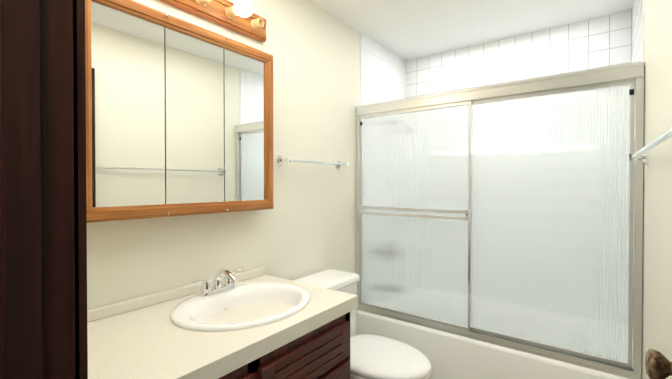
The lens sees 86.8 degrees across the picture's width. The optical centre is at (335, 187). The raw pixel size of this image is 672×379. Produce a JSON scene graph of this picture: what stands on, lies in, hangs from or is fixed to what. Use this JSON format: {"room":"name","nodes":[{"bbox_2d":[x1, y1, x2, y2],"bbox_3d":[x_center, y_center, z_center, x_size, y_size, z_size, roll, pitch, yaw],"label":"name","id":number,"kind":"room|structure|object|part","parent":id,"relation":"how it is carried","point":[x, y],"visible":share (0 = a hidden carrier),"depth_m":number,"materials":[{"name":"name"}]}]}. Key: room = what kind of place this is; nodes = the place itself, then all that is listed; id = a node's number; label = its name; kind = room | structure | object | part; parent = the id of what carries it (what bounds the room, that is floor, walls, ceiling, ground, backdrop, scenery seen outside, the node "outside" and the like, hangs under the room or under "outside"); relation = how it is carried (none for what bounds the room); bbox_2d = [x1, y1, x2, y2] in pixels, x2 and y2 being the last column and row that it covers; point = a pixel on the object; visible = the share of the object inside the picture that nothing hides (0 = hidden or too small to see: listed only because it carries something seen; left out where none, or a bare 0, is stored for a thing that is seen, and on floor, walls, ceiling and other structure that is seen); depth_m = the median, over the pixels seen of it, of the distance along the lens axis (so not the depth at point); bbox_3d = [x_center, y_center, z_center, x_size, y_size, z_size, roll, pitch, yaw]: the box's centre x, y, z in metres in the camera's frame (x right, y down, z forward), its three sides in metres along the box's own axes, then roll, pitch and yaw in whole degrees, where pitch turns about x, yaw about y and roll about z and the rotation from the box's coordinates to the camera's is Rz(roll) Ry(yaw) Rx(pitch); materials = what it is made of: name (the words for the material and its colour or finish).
{"room":"bathroom","nodes":[
{"label":"bathroom","id":0,"kind":"room"},
{"bbox_2d":[87,0,359,309],"bbox_3d":[-0.240,0.085,2.067,0.120,2.340,2.900,0,1,37],"label":"wall","id":1,"kind":"structure","parent":0,"point":[305,225],"depth_m":1.92,"materials":[{"name":"white paint"}]},
{"bbox_2d":[87,267,264,322],"bbox_3d":[-0.452,0.425,1.214,0.563,0.038,1.030,0,1,37],"label":"backsplash","id":2,"kind":"structure","parent":1,"relation":"attached to","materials":[{"name":"laminate"}]},
{"bbox_2d":[85,0,272,222],"bbox_3d":[-0.576,-0.263,1.411,0.120,0.737,0.805,0,1,37],"label":"upper cabinet","id":3,"kind":"object","parent":1,"relation":"attached to","point":[179,117],"visible":0.9,"depth_m":1.31,"materials":[{"name":"brown wood"}]},
{"bbox_2d":[161,0,265,42],"bbox_3d":[-0.560,-0.778,1.387,0.167,0.113,0.863,0,1,37],"label":"vanity light","id":4,"kind":"object","parent":1,"relation":"attached to","point":[239,16],"visible":1,"depth_m":1.55,"materials":[{"name":"brown wood"}]},
{"bbox_2d":[277,156,348,168],"bbox_3d":[-0.111,-0.145,2.073,0.075,0.052,0.573,0,1,37],"label":"towel rail","id":5,"kind":"object","parent":1,"relation":"attached to","point":[281,160],"visible":1,"depth_m":1.97,"materials":[{"name":"silver metal"}]},
{"bbox_2d":[360,33,405,104],"bbox_3d":[0.388,-0.123,2.798,0.008,1.938,0.717,0,1,37],"label":"wall tile","id":6,"kind":"structure","parent":1,"relation":"attached to","point":[382,74],"depth_m":2.71,"materials":[{"name":"white tile"}]},
{"bbox_2d":[308,0,633,60],"bbox_3d":[0.195,-1.117,1.267,1.760,0.080,3.640,0,1,37],"label":"ceiling","id":7,"kind":"structure","parent":0,"point":[406,30],"depth_m":2.29,"materials":[{"name":"white paint"}]},
{"bbox_2d":[641,0,671,378],"bbox_3d":[1.073,0.095,1.085,0.120,2.340,2.900,0,1,37],"label":"wall","id":8,"kind":"structure","parent":0,"point":[657,266],"depth_m":1.19,"materials":[{"name":"white paint"}]},
{"bbox_2d":[631,0,644,367],"bbox_3d":[1.599,-0.114,1.893,0.008,1.938,0.717,0,1,37],"label":"wall tile","id":9,"kind":"structure","parent":8,"relation":"attached to","point":[638,16],"depth_m":1.81,"materials":[{"name":"white tile"}]},
{"bbox_2d":[629,128,671,164],"bbox_3d":[0.956,-0.120,1.077,0.059,0.060,0.988,0,1,37],"label":"towel rail","id":10,"kind":"object","parent":8,"relation":"attached to","point":[642,154],"visible":1,"depth_m":1.08,"materials":[{"name":"silver metal"}]},
{"bbox_2d":[645,349,671,378],"bbox_3d":[0.427,0.249,0.393,0.080,2.023,0.715,0,1,37],"label":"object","id":11,"kind":"structure","parent":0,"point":[658,364],"depth_m":0.65,"materials":[{"name":"brown metal"}]},
{"bbox_3d":[0.195,1.293,1.292,1.760,0.060,3.640,0,1,37],"label":"floor","id":12,"kind":"structure","parent":0,"visible":0},
{"bbox_2d":[87,267,357,378],"bbox_3d":[-0.448,0.796,1.215,0.573,0.936,1.030,0,1,37],"label":"bathroom vanity","id":13,"kind":"object","parent":12,"relation":"on","point":[257,323],"visible":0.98,"depth_m":1.18,"materials":[{"name":"brown wood"}]},
{"bbox_2d":[189,267,244,296],"bbox_3d":[-0.445,0.376,1.421,0.157,0.099,0.249,0,1,37],"label":"faucet","id":14,"kind":"object","parent":13,"relation":"on","point":[229,287],"depth_m":1.43,"materials":[{"name":"silver metal"}]},
{"bbox_2d":[170,282,309,330],"bbox_3d":[-0.343,0.515,1.349,0.452,0.178,0.536,0,1,37],"label":"sink","id":15,"kind":"object","parent":13,"relation":"in","point":[246,306],"depth_m":1.38,"materials":[{"name":"white ceramic"}]},
{"bbox_3d":[-0.382,0.610,0.848,0.019,0.136,0.463,0,1,37],"label":"drawer","id":16,"kind":"part","parent":13,"relation":"part of","materials":[{"name":"brown wood"}]},
{"bbox_3d":[-0.089,0.606,1.240,0.019,0.136,0.461,0,1,37],"label":"drawer","id":17,"kind":"part","parent":13,"relation":"part of","materials":[{"name":"brown wood"}]},
{"bbox_3d":[-0.089,0.909,1.243,0.019,0.430,0.461,0,1,37],"label":"door","id":18,"kind":"part","parent":13,"relation":"part of","materials":[{"name":"brown wood"}]},
{"bbox_2d":[291,269,430,378],"bbox_3d":[0.123,0.879,1.815,0.737,0.757,0.428,0,1,37],"label":"toilet","id":19,"kind":"object","parent":12,"relation":"on","point":[372,356],"visible":0.56,"depth_m":1.74,"materials":[{"name":"white ceramic"}]},
{"bbox_3d":[-0.074,0.520,1.960,0.244,0.042,0.428,0,1,37],"label":"lid","id":20,"kind":"part","parent":19,"relation":"part of","materials":[{"name":"white ceramic"}]},
{"bbox_3d":[-0.075,0.718,1.962,0.222,0.354,0.406,0,1,37],"label":"tank","id":21,"kind":"part","parent":19,"relation":"part of","materials":[{"name":"white ceramic"}]},
{"bbox_3d":[0.206,0.837,1.753,0.530,0.061,0.390,0,1,37],"label":"seat","id":22,"kind":"part","parent":19,"relation":"part of","materials":[{"name":"white plastic"}]},
{"bbox_2d":[356,310,632,378],"bbox_3d":[0.973,1.053,2.330,1.516,0.400,0.799,0,1,37],"label":"bathtub","id":23,"kind":"object","parent":12,"relation":"on","point":[451,355],"visible":0.48,"depth_m":2.00,"materials":[{"name":"white ceramic"}]},
{"bbox_2d":[356,61,643,378],"bbox_3d":[0.749,0.148,2.021,1.512,1.414,0.094,0,1,37],"label":"shower door","id":24,"kind":"structure","parent":23,"relation":"on","point":[538,181],"depth_m":1.90,"materials":[{"name":"glass"}]},
{"bbox_3d":[0.470,0.164,2.239,0.712,1.286,0.006,0,1,37],"label":"glass","id":25,"kind":"part","parent":24,"relation":"part of","materials":[{"name":"glass"}]},
{"bbox_3d":[1.056,0.168,1.829,0.697,1.286,0.006,0,1,37],"label":"glass","id":26,"kind":"part","parent":24,"relation":"part of","materials":[{"name":"glass"}]},
{"bbox_3d":[1.249,0.079,2.689,1.520,2.340,0.120,0,1,37],"label":"wall","id":27,"kind":"structure","parent":0,"visible":0},
{"bbox_2d":[406,10,631,269],"bbox_3d":[1.210,-0.122,2.636,1.520,1.938,0.008,0,1,37],"label":"wall tile","id":28,"kind":"structure","parent":27,"relation":"attached to","point":[601,42],"depth_m":2.51,"materials":[{"name":"white tile"}]},
{"bbox_3d":[-0.416,0.102,0.463,1.520,2.340,0.120,0,1,37],"label":"wall","id":29,"kind":"structure","parent":0,"visible":0},
{"bbox_2d":[0,0,87,378],"bbox_3d":[-0.432,0.219,0.475,0.087,2.105,0.150,0,1,37],"label":"door frame","id":30,"kind":"structure","parent":29,"relation":"attached to","point":[43,270],"depth_m":0.47,"materials":[{"name":"brown wood"}]}
]}

